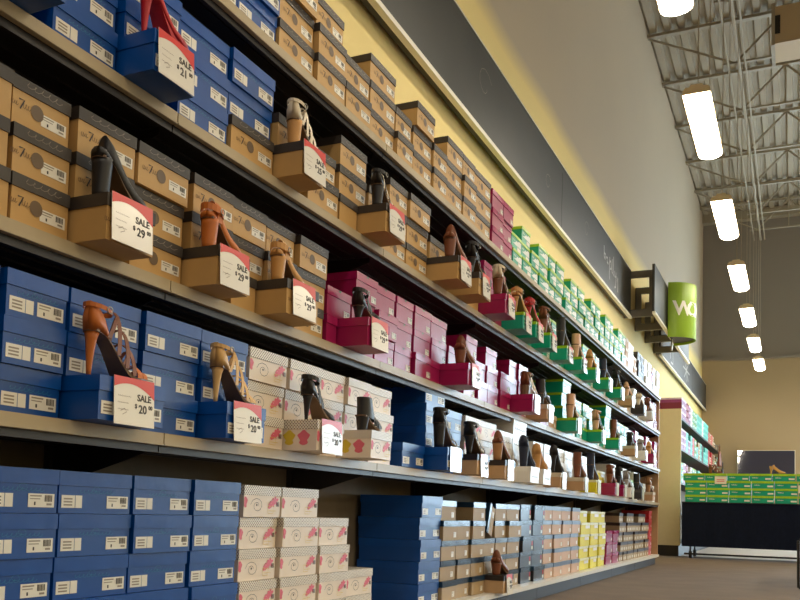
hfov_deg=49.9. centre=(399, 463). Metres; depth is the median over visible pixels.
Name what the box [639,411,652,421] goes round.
shoe box
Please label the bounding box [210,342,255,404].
heels
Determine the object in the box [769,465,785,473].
heels
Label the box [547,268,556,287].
shoe box
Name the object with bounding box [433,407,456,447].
heels
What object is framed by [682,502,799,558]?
display table
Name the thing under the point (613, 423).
sandal
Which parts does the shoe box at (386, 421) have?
lid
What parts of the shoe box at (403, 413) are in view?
lid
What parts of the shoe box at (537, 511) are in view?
lid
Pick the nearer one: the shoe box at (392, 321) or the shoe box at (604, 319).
the shoe box at (392, 321)
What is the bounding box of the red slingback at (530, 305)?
[524,296,540,322]
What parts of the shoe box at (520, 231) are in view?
lid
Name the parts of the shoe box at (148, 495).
lid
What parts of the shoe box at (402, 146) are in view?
lid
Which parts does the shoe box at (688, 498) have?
lid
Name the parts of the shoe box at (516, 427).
lid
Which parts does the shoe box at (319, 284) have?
lid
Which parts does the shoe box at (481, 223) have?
lid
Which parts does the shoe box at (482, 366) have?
lid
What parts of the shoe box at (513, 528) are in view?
lid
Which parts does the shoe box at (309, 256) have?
lid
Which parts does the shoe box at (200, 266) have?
lid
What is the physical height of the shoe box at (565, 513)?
0.096 m
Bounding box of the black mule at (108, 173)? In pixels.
[91,135,146,206]
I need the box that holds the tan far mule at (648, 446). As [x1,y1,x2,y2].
[646,441,653,453]
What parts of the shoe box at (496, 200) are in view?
lid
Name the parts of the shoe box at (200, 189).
lid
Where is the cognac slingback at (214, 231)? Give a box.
[200,201,240,251]
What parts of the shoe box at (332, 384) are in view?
lid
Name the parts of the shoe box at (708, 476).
lid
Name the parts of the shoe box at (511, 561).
lid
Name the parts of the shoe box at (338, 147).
lid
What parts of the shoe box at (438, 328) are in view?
lid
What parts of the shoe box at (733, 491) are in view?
lid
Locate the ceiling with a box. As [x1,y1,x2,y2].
[638,0,799,214]
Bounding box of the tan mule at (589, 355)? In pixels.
[585,349,597,367]
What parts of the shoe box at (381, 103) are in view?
lid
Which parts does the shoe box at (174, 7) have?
lid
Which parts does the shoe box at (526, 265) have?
lid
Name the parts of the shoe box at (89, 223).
lid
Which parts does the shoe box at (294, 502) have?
lid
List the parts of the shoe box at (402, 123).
lid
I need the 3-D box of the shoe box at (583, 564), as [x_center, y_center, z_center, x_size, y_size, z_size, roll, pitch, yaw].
[1.310,0.789,6.837,0.310,0.092,0.314,0,-3,25]
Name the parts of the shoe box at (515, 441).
lid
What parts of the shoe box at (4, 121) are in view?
lid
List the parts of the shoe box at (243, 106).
lid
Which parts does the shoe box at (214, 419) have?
lid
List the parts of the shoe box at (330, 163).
lid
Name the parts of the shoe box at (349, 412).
lid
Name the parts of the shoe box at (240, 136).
lid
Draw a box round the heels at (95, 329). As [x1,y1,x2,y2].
[82,300,147,380]
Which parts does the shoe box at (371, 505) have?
lid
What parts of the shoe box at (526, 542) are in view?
lid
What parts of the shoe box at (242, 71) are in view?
lid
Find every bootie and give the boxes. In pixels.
[355,397,381,431]
[535,379,550,404]
[556,317,570,346]
[573,452,585,477]
[587,453,598,479]
[599,358,609,377]
[633,474,642,489]
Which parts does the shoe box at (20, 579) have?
lid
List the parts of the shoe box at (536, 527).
lid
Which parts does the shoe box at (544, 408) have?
lid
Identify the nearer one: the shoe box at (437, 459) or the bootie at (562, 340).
the shoe box at (437, 459)
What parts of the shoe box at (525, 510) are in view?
lid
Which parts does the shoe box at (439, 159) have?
lid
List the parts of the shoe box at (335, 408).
lid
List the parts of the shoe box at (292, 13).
lid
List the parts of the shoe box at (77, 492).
lid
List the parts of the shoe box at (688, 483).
lid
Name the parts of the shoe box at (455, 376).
lid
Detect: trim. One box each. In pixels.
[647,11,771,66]
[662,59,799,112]
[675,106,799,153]
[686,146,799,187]
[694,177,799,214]
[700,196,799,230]
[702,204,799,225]
[702,354,799,361]
[713,0,736,4]
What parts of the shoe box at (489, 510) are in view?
lid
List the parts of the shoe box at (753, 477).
lid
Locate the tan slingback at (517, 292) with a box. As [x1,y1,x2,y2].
[511,286,528,313]
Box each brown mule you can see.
[443,224,466,258]
[491,550,508,574]
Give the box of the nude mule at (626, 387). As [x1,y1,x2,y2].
[623,381,632,395]
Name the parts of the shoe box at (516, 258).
lid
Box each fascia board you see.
[360,0,631,318]
[656,330,706,410]
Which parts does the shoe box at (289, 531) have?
lid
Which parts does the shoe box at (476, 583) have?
lid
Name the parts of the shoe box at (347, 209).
lid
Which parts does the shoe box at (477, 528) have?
lid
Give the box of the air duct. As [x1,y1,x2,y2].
[771,2,799,66]
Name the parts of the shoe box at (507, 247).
lid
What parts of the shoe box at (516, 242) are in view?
lid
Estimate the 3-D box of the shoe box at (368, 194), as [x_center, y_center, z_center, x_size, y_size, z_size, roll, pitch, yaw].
[-0.218,-0.991,3.373,0.311,0.103,0.184,0,-3,24]
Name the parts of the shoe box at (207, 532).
lid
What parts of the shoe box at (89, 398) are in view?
lid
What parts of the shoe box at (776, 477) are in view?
lid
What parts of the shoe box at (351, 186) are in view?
lid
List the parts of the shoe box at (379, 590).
lid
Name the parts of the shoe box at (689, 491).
lid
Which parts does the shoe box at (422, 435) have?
lid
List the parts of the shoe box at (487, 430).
lid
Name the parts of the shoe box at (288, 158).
lid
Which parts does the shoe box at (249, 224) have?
lid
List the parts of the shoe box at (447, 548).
lid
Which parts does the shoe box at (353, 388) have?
lid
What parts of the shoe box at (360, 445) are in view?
lid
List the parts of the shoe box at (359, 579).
lid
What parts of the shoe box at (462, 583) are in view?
lid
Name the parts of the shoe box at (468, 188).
lid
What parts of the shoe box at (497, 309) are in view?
lid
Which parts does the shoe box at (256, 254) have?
lid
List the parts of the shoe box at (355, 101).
lid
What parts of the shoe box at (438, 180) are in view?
lid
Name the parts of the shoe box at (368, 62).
lid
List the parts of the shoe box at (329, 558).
lid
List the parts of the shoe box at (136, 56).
lid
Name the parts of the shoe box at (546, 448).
lid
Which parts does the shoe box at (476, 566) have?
lid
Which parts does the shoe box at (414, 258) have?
lid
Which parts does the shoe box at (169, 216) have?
lid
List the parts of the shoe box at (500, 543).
lid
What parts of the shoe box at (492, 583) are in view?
lid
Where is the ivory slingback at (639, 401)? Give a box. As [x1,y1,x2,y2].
[635,392,644,404]
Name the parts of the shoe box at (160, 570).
lid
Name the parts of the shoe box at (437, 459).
lid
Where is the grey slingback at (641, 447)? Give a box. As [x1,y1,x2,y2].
[637,438,645,450]
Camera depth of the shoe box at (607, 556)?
7.63 m
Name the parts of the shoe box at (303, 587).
lid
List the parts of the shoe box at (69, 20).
lid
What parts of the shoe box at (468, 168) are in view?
lid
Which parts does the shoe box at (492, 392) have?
lid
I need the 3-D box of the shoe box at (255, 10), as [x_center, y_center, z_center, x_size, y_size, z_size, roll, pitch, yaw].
[-0.567,-1.346,2.647,0.310,0.098,0.204,0,-3,24]
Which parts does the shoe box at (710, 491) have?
lid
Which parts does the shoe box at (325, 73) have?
lid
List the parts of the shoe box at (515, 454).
lid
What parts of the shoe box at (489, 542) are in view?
lid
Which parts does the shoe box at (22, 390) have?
lid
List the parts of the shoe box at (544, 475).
lid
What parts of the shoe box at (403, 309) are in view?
lid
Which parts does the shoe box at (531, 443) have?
lid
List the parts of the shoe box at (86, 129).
lid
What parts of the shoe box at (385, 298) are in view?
lid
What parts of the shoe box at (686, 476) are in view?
lid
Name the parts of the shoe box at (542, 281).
lid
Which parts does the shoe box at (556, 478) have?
lid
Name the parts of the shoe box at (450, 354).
lid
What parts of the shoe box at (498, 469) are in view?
lid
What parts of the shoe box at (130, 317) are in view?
lid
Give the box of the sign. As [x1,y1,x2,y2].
[668,282,696,350]
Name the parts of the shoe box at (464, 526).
lid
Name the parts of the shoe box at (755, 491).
lid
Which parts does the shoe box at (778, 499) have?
lid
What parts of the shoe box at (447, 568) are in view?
lid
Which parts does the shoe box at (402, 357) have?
lid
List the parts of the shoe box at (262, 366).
lid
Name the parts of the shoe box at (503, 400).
lid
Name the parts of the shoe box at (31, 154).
lid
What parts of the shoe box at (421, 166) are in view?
lid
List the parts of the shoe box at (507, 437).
lid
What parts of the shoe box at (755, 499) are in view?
lid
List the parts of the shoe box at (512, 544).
lid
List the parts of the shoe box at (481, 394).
lid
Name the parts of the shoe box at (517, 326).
lid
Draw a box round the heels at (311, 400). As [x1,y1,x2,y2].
[300,374,334,420]
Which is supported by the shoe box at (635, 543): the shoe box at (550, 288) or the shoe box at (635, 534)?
the shoe box at (635, 534)
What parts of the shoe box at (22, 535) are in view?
lid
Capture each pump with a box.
[140,0,188,49]
[519,435,535,466]
[532,443,547,469]
[549,444,563,472]
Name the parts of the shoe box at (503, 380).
lid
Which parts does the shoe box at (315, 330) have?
lid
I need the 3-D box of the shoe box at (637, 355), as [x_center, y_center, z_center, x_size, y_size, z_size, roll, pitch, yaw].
[2.325,-1.097,8.931,0.310,0.090,0.174,0,-3,25]
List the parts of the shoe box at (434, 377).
lid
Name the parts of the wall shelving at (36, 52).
panel, shelf, shelf, shelf, panel, shelf, shelf, shelf, shelf, panel, shelf, shelf, shelf, shelf, panel, shelf, shelf, shelf, shelf, kick plate, panel, shelf, shelf, shelf, kick plate, shelf, panel, shelf, panel, shelf, kick plate, shelf, shelf, panel, shelf, kick plate, shelf, shelf, shelf, shelf, shelf, shelf, kick plate, panel, shelf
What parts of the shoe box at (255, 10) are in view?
lid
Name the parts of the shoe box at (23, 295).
lid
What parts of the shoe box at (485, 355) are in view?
lid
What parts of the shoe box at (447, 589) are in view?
lid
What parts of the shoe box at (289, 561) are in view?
lid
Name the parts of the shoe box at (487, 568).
lid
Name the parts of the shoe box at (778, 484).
lid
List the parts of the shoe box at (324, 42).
lid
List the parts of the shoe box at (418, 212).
lid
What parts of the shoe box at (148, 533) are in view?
lid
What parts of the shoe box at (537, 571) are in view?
lid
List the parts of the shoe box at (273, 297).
lid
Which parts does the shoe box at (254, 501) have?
lid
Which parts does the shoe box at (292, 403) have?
lid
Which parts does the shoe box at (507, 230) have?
lid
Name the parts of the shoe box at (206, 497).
lid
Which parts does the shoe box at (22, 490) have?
lid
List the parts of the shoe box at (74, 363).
lid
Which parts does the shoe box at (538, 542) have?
lid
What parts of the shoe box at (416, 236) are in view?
lid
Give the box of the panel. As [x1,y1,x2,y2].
[624,264,689,363]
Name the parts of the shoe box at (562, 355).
lid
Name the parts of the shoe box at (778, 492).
lid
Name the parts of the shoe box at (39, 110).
lid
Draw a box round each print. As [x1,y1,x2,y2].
[0,575,35,583]
[2,529,40,536]
[3,483,43,491]
[9,179,61,216]
[10,131,60,168]
[10,385,49,395]
[11,83,60,121]
[14,338,55,350]
[18,291,57,305]
[69,19,104,45]
[75,570,107,577]
[78,160,91,186]
[80,487,113,494]
[81,115,129,143]
[143,149,180,183]
[143,192,177,223]
[149,239,176,264]
[196,180,229,201]
[234,203,261,230]
[236,122,269,152]
[238,558,272,575]
[239,527,273,544]
[239,589,272,599]
[244,496,278,513]
[250,358,284,382]
[254,395,280,413]
[267,226,290,248]
[270,428,280,444]
[275,527,316,540]
[280,555,314,571]
[280,584,313,599]
[282,498,315,511]
[283,0,309,24]
[283,430,320,444]
[284,26,306,55]
[285,400,310,418]
[290,370,314,385]
[302,240,324,264]
[314,184,333,200]
[319,1,340,27]
[319,527,345,540]
[319,580,345,595]
[320,553,346,568]
[321,30,343,56]
[321,380,342,398]
[322,60,340,85]
[334,412,340,420]
[342,170,360,192]
[343,144,364,165]
[343,439,389,456]
[345,414,355,427]
[346,576,370,590]
[347,60,364,84]
[348,87,366,111]
[349,387,369,400]
[370,395,389,411]
[373,112,390,136]
[374,64,390,84]
[374,86,393,110]
[385,423,391,431]
[390,182,401,201]
[395,113,407,130]
[397,142,409,155]
[409,224,423,241]
[410,249,423,265]
[413,197,428,217]
[415,132,429,149]
[417,154,429,173]
[604,252,617,291]
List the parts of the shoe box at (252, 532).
lid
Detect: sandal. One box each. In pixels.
[352,287,380,319]
[371,168,392,204]
[463,421,485,454]
[465,240,485,273]
[492,264,511,295]
[538,306,553,332]
[566,393,579,417]
[571,333,583,356]
[592,410,603,429]
[606,464,616,482]
[610,419,619,437]
[612,369,622,386]
[615,467,624,484]
[622,470,631,486]
[626,432,635,445]
[644,398,652,410]
[645,477,653,491]
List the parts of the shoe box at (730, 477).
lid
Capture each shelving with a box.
[0,0,660,599]
[658,402,717,555]
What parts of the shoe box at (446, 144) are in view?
lid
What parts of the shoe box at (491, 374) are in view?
lid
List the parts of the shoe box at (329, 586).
lid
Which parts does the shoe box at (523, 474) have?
lid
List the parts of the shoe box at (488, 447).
lid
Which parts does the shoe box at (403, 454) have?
lid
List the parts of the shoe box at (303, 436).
lid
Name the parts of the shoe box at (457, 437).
lid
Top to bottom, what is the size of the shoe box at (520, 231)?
0.092 m
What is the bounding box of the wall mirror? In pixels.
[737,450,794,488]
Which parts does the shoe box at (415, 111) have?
lid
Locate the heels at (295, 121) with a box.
[286,98,316,147]
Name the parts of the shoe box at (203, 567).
lid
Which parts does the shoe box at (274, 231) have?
lid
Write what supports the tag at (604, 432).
attached to the shoe box at (593, 436)
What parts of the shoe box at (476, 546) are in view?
lid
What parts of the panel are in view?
panel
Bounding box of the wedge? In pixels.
[520,371,537,394]
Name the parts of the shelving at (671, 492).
panel, kick plate, panel, shelf, shelf, shelf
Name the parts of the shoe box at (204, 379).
lid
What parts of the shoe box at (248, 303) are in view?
lid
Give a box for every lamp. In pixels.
[657,0,693,15]
[682,0,722,159]
[710,0,738,239]
[727,31,749,291]
[739,112,756,326]
[747,167,761,352]
[752,226,764,370]
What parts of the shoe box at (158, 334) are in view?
lid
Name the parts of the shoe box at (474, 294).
lid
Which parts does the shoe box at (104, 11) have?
lid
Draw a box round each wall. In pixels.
[325,0,702,418]
[702,216,799,503]
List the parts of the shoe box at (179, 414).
lid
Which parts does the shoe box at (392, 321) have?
lid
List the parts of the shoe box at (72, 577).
lid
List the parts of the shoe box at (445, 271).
lid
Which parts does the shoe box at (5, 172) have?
lid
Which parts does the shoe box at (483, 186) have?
lid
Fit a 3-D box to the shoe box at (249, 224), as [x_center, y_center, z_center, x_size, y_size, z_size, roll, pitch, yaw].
[-0.581,-0.708,2.603,0.311,0.103,0.174,0,-3,24]
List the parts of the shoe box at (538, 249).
lid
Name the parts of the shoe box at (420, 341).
lid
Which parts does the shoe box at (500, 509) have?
lid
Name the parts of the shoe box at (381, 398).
lid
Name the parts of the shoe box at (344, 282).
lid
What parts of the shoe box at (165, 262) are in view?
lid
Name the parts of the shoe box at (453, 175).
lid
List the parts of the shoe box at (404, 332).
lid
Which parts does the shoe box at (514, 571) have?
lid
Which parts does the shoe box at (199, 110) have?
lid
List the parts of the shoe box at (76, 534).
lid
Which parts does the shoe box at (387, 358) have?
lid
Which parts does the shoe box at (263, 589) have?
lid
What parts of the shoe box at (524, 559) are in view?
lid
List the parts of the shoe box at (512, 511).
lid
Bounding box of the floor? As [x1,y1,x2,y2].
[535,547,799,599]
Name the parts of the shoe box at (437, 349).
lid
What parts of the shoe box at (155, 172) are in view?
lid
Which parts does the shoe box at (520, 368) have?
lid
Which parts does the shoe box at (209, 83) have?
lid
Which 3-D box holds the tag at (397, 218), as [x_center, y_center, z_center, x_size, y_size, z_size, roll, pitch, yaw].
[-0.010,-0.893,3.186,0.007,0.108,0.130,0,-3,25]
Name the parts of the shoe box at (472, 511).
lid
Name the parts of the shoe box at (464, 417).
lid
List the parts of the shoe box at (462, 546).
lid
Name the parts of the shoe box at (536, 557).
lid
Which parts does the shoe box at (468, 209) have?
lid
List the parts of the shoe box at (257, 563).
lid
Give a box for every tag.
[111,190,152,254]
[114,374,153,428]
[158,27,193,95]
[220,243,248,294]
[234,400,261,443]
[293,278,315,322]
[304,138,325,187]
[322,418,341,455]
[372,316,387,352]
[389,203,404,241]
[450,446,460,472]
[461,255,471,286]
[472,363,479,388]
[481,454,487,476]
[483,273,489,299]
[506,574,512,594]
[508,294,514,318]
[508,460,513,480]
[526,312,531,334]
[535,394,539,414]
[538,322,543,342]
[549,404,553,422]
[552,333,556,352]
[562,472,566,489]
[569,346,572,363]
[578,418,581,433]
[583,357,586,373]
[585,477,587,492]
[597,368,599,383]
[598,480,600,493]
[603,430,605,443]
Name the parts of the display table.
rail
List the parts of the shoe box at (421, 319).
lid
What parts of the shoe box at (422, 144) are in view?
lid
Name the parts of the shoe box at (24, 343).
lid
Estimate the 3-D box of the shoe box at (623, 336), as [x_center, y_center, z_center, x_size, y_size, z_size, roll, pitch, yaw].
[1.950,-1.159,8.091,0.310,0.092,0.194,0,-3,24]
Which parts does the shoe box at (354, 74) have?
lid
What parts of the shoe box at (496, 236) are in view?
lid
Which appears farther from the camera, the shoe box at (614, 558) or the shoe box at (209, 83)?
the shoe box at (614, 558)
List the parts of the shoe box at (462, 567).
lid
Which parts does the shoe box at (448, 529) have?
lid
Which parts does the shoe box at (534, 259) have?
lid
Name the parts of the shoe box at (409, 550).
lid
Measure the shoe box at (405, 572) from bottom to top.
0.098 m
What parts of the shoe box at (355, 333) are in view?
lid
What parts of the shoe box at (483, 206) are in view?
lid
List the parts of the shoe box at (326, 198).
lid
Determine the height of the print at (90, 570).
0.017 m
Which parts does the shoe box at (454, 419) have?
lid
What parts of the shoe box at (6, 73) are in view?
lid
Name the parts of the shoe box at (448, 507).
lid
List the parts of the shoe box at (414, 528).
lid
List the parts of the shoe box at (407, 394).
lid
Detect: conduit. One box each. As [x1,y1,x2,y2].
[718,0,754,240]
[729,0,761,239]
[737,0,764,239]
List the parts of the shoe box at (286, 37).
lid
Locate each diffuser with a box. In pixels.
[683,92,721,159]
[711,200,738,239]
[728,265,748,291]
[739,308,755,326]
[747,338,760,352]
[753,359,764,370]
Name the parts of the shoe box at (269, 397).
lid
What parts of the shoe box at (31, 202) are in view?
lid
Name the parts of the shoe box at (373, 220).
lid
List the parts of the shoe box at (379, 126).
lid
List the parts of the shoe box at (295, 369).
lid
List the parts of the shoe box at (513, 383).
lid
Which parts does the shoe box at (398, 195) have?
lid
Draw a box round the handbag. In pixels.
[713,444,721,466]
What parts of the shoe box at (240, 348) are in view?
lid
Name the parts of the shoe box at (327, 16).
lid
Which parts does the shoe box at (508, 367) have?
lid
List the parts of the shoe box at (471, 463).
lid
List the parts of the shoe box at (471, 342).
lid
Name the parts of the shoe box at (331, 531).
lid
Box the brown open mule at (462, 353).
[454,335,475,363]
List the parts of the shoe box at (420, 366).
lid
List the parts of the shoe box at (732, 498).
lid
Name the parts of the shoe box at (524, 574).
lid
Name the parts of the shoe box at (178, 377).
lid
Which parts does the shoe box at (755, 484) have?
lid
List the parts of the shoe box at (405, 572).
lid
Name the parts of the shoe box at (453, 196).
lid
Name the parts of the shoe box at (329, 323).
lid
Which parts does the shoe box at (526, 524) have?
lid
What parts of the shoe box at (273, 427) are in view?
lid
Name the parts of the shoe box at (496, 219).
lid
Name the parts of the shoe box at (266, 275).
lid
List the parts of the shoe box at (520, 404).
lid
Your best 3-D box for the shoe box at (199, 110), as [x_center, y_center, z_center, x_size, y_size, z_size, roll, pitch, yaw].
[-0.674,-0.950,2.406,0.310,0.098,0.214,0,-3,25]
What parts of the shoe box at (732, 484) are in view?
lid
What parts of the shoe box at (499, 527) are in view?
lid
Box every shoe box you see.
[0,62,14,118]
[0,114,10,165]
[0,164,10,216]
[0,267,68,329]
[0,314,66,373]
[0,363,61,417]
[0,466,59,512]
[0,513,57,559]
[0,558,52,599]
[6,121,71,194]
[7,170,69,239]
[9,0,65,13]
[10,72,71,147]
[30,0,117,69]
[47,513,130,556]
[49,554,128,599]
[56,470,131,513]
[58,374,165,428]
[59,331,137,375]
[65,287,140,348]
[67,191,155,260]
[67,594,130,599]
[68,105,136,179]
[68,151,134,197]
[71,0,117,31]
[115,0,152,36]
[115,27,196,103]
[122,234,182,283]
[124,587,187,599]
[125,551,186,592]
[127,514,191,553]
[129,475,190,514]
[131,0,182,33]
[134,140,189,207]
[134,184,183,245]
[135,351,197,400]
[137,311,201,363]
[138,395,197,436]
[166,90,227,143]
[180,8,229,77]
[180,244,249,298]
[181,211,232,248]
[184,172,234,230]
[184,549,235,586]
[184,582,237,599]
[188,48,229,112]
[189,480,240,515]
[189,515,238,550]
[194,401,265,442]
[195,365,247,401]
[196,329,247,376]
[220,277,256,311]
[226,114,273,173]
[227,47,275,111]
[227,81,271,139]
[228,485,280,516]
[233,198,267,249]
[233,234,264,280]
[234,548,275,581]
[236,517,276,548]
[236,578,276,599]
[237,0,276,40]
[237,416,283,449]
[246,346,287,387]
[248,380,283,418]
[254,278,318,326]
[259,0,279,16]
[262,251,296,279]
[265,218,294,262]
[270,112,308,144]
[272,140,322,191]
[274,546,316,577]
[275,17,314,75]
[275,517,318,547]
[275,574,316,599]
[277,0,313,47]
[279,487,318,517]
[282,389,311,419]
[282,419,343,453]
[283,359,322,396]
[293,235,328,280]
[293,308,323,338]
[295,0,317,19]
[297,266,325,310]
[299,181,338,217]
[306,517,348,545]
[312,22,346,76]
[313,52,345,104]
[313,135,366,182]
[314,0,343,45]
[315,454,335,456]
[315,571,347,599]
[316,146,335,185]
[316,544,349,573]
[321,370,344,403]
[322,314,337,343]
[323,399,342,422]
[324,285,351,318]
[326,271,377,307]
[334,163,366,205]
[336,316,389,354]
[336,430,391,460]
[337,193,357,229]
[342,404,356,429]
[343,377,371,406]
[344,80,371,128]
[345,54,369,100]
[345,593,370,599]
[346,566,372,596]
[350,301,373,317]
[351,53,395,103]
[356,202,405,246]
[357,559,439,583]
[358,516,440,539]
[358,537,440,561]
[360,494,442,517]
[365,185,389,204]
[365,461,389,464]
[366,177,407,215]
[369,79,395,128]
[370,108,394,149]
[370,386,391,414]
[371,581,438,599]
[373,341,393,365]
[373,411,393,433]
[374,285,394,315]
[374,309,397,342]
[381,387,444,407]
[387,241,405,261]
[390,402,439,426]
[390,442,424,468]
[392,425,433,446]
[393,131,413,167]
[393,344,411,372]
[394,106,411,141]
[394,295,413,327]
[394,321,411,350]
[396,100,434,142]
[404,242,426,276]
[406,217,427,255]
[407,193,430,232]
[410,352,431,379]
[411,125,431,163]
[411,329,430,356]
[412,305,431,335]
[413,149,431,184]
[422,447,462,471]
[426,255,471,289]
[427,235,444,257]
[429,337,446,363]
[430,316,446,343]
[430,360,439,383]
[431,143,447,176]
[431,166,446,198]
[432,136,463,172]
[438,579,456,599]
[439,362,481,390]
[439,520,458,540]
[439,560,455,581]
[440,540,455,560]
[441,500,456,519]
[445,410,461,433]
[446,159,461,192]
[446,180,461,212]
[446,271,491,303]
[446,334,477,359]
[446,345,454,363]
[448,432,460,447]
[450,520,470,539]
[453,454,489,475]
[454,558,470,578]
[455,539,468,558]
[456,502,485,520]
[456,577,468,597]
[458,390,474,397]
[460,435,479,453]
[461,174,476,205]
[461,195,475,225]
[461,415,480,438]
[462,154,475,183]
[462,520,485,538]
[468,539,484,557]
[468,575,484,595]
[470,557,483,576]
[472,303,477,310]
[475,169,490,201]
[475,210,489,238]
[475,381,487,401]
[476,190,490,222]
[476,347,496,368]
[476,361,485,382]
[478,293,515,320]
[479,419,526,435]
[479,440,492,459]
[480,260,492,282]
[480,421,495,442]
[483,460,515,479]
[483,555,492,573]
[483,573,513,593]
[484,538,494,555]
[485,365,497,387]
[485,503,494,536]
[485,537,506,553]
[487,385,497,405]
[487,521,505,537]
[489,225,503,251]
[490,188,503,216]
[490,206,503,233]
[492,504,506,520]
[496,359,516,379]
[496,429,512,449]
[497,372,510,393]
[497,390,510,410]
[501,312,531,334]
[501,554,505,562]
[503,201,513,227]
[503,221,511,243]
[503,238,511,258]
[505,521,521,536]
[505,553,518,569]
[506,504,519,520]
[506,537,519,553]
[509,569,518,584]
[510,378,516,394]
[510,394,540,414]
[510,504,531,519]
[511,231,521,253]
[511,247,521,268]
[511,450,519,465]
[511,466,539,483]
[512,226,530,248]
[512,434,519,451]
[514,321,543,343]
[516,364,527,380]
[516,381,519,393]
[518,551,531,567]
[518,566,530,583]
[519,520,531,535]
[519,536,533,551]
[521,242,529,260]
[522,256,531,276]
[524,469,550,484]
[526,404,554,421]
[528,441,542,455]
[529,250,539,271]
[530,244,548,266]
[530,379,570,393]
[531,267,537,282]
[531,332,554,352]
[531,505,545,519]
[531,520,542,534]
[531,535,543,550]
[531,550,542,565]
[531,564,543,581]
[537,273,548,292]
[538,260,547,278]
[542,520,551,534]
[542,549,551,563]
[542,563,552,578]
[543,444,550,459]
[543,458,550,469]
[543,473,566,487]
[544,535,552,548]
[545,506,552,519]
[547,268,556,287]
[547,392,565,406]
[548,254,555,271]
[548,283,553,298]
[548,416,556,428]
[550,345,573,363]
[550,534,562,548]
[551,320,555,334]
[551,520,561,533]
[551,548,562,562]
[552,506,561,519]
[552,561,562,576]
[554,276,563,295]
[554,289,561,305]
[554,406,566,417]
[555,261,563,281]
[556,418,581,433]
[558,449,563,462]
[560,520,571,533]
[561,507,570,519]
[562,284,570,300]
[562,297,571,314]
[562,547,570,560]
[562,560,570,574]
[563,451,572,464]
[563,534,569,546]
[564,279,576,295]
[564,357,585,373]
[564,464,572,476]
[566,477,588,490]
[567,520,580,533]
[569,533,577,546]
[570,291,577,309]
[570,508,579,520]
[570,546,578,559]
[570,558,579,572]
[572,306,576,318]
[575,433,581,438]
[576,311,583,324]
[576,400,581,414]
[577,286,584,301]
[577,298,585,316]
[578,523,590,534]
[578,534,588,546]
[578,546,587,558]
[579,367,597,382]
[579,557,588,570]
[580,480,597,492]
[580,511,586,522]
[581,344,587,356]
[581,403,588,417]
[582,416,586,428]
[582,428,586,440]
[582,456,586,468]
[583,317,589,330]
[584,299,595,314]
[586,306,590,320]
[587,408,592,418]
[587,418,591,429]
[587,430,602,442]
[587,511,598,522]
[587,522,597,533]
[587,545,597,556]
[588,556,596,567]
[589,323,593,334]
[589,405,610,418]
[589,534,597,544]
[590,312,593,324]
[593,315,599,330]
[593,377,612,391]
[594,327,598,338]
[595,304,600,318]
[595,356,598,367]
[595,464,615,474]
[596,470,604,482]
[596,555,603,566]
[597,544,604,555]
[598,332,603,344]
[598,512,604,522]
[598,523,605,533]
[598,533,605,544]
[599,321,603,334]
[599,416,609,428]
[600,314,609,329]
[600,483,616,494]
[604,325,609,340]
[604,336,608,348]
[604,427,609,437]
[604,553,611,564]
[605,387,624,400]
[605,438,619,449]
[605,512,622,521]
[605,522,622,531]
[605,530,612,541]
[605,542,612,552]
[607,485,624,496]
[609,341,613,352]
[610,330,613,343]
[611,530,618,540]
[611,541,617,551]
[611,552,617,562]
[613,328,621,341]
[613,334,617,347]
[613,345,617,357]
[617,542,623,551]
[618,339,621,351]
[618,395,632,407]
[618,532,622,541]
[618,552,622,561]
[620,424,623,435]
[620,522,625,531]
[621,353,625,364]
[621,446,635,456]
[621,487,631,497]
[622,333,625,345]
[622,436,626,445]
[622,510,651,519]
[622,532,626,541]
[622,551,626,560]
[623,513,630,521]
[623,541,627,550]
[624,347,627,357]
[624,426,627,436]
[624,522,630,531]
[625,338,628,348]
[626,550,630,559]
[627,541,630,550]
[628,350,631,361]
[628,472,637,479]
[628,522,633,531]
[629,490,641,498]
[630,388,636,398]
[631,405,644,415]
[632,431,637,440]
[632,450,645,460]
[633,352,640,360]
[633,514,641,521]
[633,531,637,540]
[633,540,637,549]
[633,549,636,558]
[635,522,640,530]
[636,360,641,370]
[637,369,640,378]
[637,548,640,557]
[638,531,641,539]
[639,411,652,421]
[639,522,644,530]
[641,454,653,463]
[642,436,648,445]
[643,359,647,368]
[643,376,648,384]
[643,522,648,530]
[643,539,648,547]
[644,492,654,500]
[644,547,648,555]
[647,362,650,371]
[651,441,656,451]
[653,420,656,429]
[655,371,659,379]
[655,379,659,388]
[660,397,683,405]
[683,473,704,480]
[685,480,706,487]
[685,487,706,494]
[685,495,706,501]
[705,473,726,480]
[707,481,728,487]
[707,488,729,494]
[707,495,728,502]
[727,474,749,480]
[729,481,751,487]
[729,488,751,495]
[729,495,751,502]
[750,474,772,480]
[752,481,774,488]
[752,488,774,495]
[752,496,773,502]
[773,474,795,481]
[775,481,797,488]
[775,489,797,496]
[775,496,797,503]
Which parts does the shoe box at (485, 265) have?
lid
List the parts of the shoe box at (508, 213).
lid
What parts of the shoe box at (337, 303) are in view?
lid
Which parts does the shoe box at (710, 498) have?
lid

